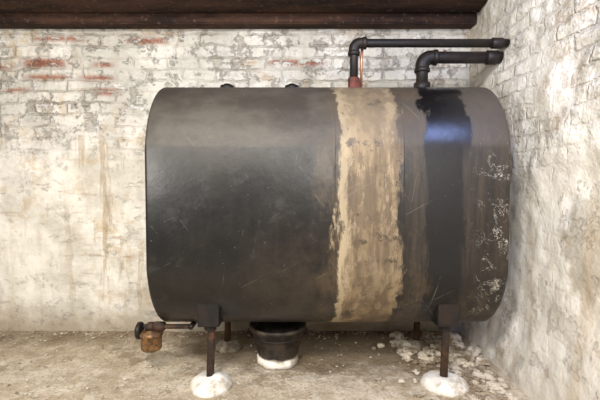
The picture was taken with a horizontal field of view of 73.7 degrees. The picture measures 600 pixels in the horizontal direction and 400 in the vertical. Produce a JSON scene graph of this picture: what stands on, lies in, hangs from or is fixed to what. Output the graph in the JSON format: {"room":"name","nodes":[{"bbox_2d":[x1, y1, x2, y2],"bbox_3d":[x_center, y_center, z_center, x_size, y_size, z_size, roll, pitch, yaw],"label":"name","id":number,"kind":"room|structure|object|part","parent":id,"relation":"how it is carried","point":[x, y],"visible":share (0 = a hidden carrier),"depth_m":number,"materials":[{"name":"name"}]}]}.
{"room":"basement","nodes":[
{"label":"basement","id":0,"kind":"room"},
{"bbox_2d":[0,29,470,331],"bbox_3d":[-0.980,-0.372,2.590,4.440,2.500,0.028,0,2,0],"label":"wall","id":1,"kind":"structure","parent":0,"point":[75,104],"depth_m":2.58,"materials":[{"name":"brick"}]},
{"bbox_2d":[0,13,476,28],"bbox_3d":[-1.000,-1.125,2.510,4.360,0.070,0.090,0,2,0],"label":"ceiling beam","id":2,"kind":"structure","parent":1,"relation":"attached to","point":[7,20],"depth_m":2.46,"materials":[{"name":"wood"}]},
{"bbox_2d":[0,331,532,399],"bbox_3d":[-0.975,0.925,0.910,4.450,0.019,3.750,0,2,0],"label":"floor","id":3,"kind":"structure","parent":0,"point":[350,384],"depth_m":2.09,"materials":[{"name":"concrete"}]},
{"bbox_2d":[248,322,307,369],"bbox_3d":[-0.120,0.771,2.180,0.322,0.205,0.312,0,2,0],"label":"bucket","id":4,"kind":"object","parent":3,"relation":"on","point":[277,343],"visible":0.87,"depth_m":2.08,"materials":[{"name":"rubber"}]},
{"bbox_3d":[-0.120,0.709,2.092,0.322,0.036,0.134,0,2,0],"label":"bail handle","id":5,"kind":"part","parent":4,"relation":"part of","materials":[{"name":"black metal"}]},
{"bbox_2d":[145,83,510,397],"bbox_3d":[0.122,0.143,2.107,1.656,1.491,0.680,0,2,0],"label":"tank","id":6,"kind":"object","parent":3,"relation":"on","point":[291,202],"visible":0.97,"depth_m":1.77,"materials":[{"name":"metal"}]},
{"bbox_2d":[134,321,196,352],"bbox_3d":[-0.668,0.683,2.014,0.306,0.150,0.115,0,2,-12],"label":"filter","id":7,"kind":"object","parent":6,"relation":"attached to","point":[150,334],"visible":0.98,"depth_m":1.97,"materials":[{"name":"gold metal"}]},
{"bbox_2d":[139,329,162,352],"bbox_3d":[-0.742,0.699,1.998,0.112,0.120,0.112,0,2,0],"label":"canister","id":8,"kind":"object","parent":7,"relation":"on","point":[151,339],"depth_m":1.96,"materials":[{"name":"gold metal"}]},
{"bbox_2d":[188,322,196,329],"bbox_3d":[-0.542,0.628,2.039,0.025,0.028,0.112,0,2,0],"label":"outlet","id":9,"kind":"object","parent":7,"relation":"attached to","point":[190,326],"depth_m":1.99,"materials":[{"name":"black metal"}]},
{"bbox_3d":[-0.424,0.709,1.903,0.047,0.327,0.037,0,2,0],"label":"leg","id":10,"kind":"part","parent":6,"relation":"part of","materials":[{"name":"metal"}]},
{"bbox_3d":[-0.424,0.693,2.353,0.047,0.327,0.037,0,2,0],"label":"leg","id":11,"kind":"part","parent":6,"relation":"part of","materials":[{"name":"metal"}]},
{"bbox_3d":[0.689,0.693,2.353,0.047,0.327,0.037,0,2,0],"label":"leg","id":12,"kind":"part","parent":6,"relation":"part of","materials":[{"name":"metal"}]},
{"bbox_2d":[348,37,509,86],"bbox_3d":[0.680,-0.713,2.087,0.860,0.270,0.068,0,2,0],"label":"vent pipe","id":13,"kind":"object","parent":6,"relation":"attached to","point":[363,43],"visible":0.96,"depth_m":2.06,"materials":[{"name":"black metal"}]},
{"bbox_3d":[0.689,0.709,1.903,0.047,0.327,0.037,0,2,0],"label":"leg","id":14,"kind":"part","parent":6,"relation":"part of","materials":[{"name":"metal"}]},
{"bbox_2d":[414,49,503,86],"bbox_3d":[0.861,-0.689,2.146,0.498,0.231,0.086,0,2,0],"label":"pipe","id":15,"kind":"object","parent":6,"relation":"attached to","point":[434,57],"visible":0.94,"depth_m":2.12,"materials":[{"name":"black metal"}]},
{"bbox_2d":[372,331,519,399],"bbox_3d":[0.717,0.866,2.153,0.624,0.080,0.867,0,2,5],"label":"rubble","id":16,"kind":"object","parent":3,"relation":"on","point":[469,357],"visible":0.83,"depth_m":2.14,"materials":[{"name":"stone"}]},
{"bbox_2d":[459,0,599,399],"bbox_3d":[1.061,-0.307,0.839,0.108,2.500,3.700,0,2,0],"label":"wall","id":17,"kind":"structure","parent":0,"point":[543,334],"depth_m":1.73,"materials":[{"name":"white brick"}]},
{"bbox_3d":[-0.950,-1.469,0.755,4.500,0.030,3.732,0,2,0],"label":"ceiling","id":18,"kind":"structure","parent":0,"visible":0},
{"bbox_2d":[0,0,487,12],"bbox_3d":[-1.000,-1.324,2.342,4.360,0.368,0.190,0,2,0],"label":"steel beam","id":19,"kind":"structure","parent":18,"relation":"attached to","point":[6,6],"depth_m":2.36,"materials":[{"name":"brown metal"}]}
]}

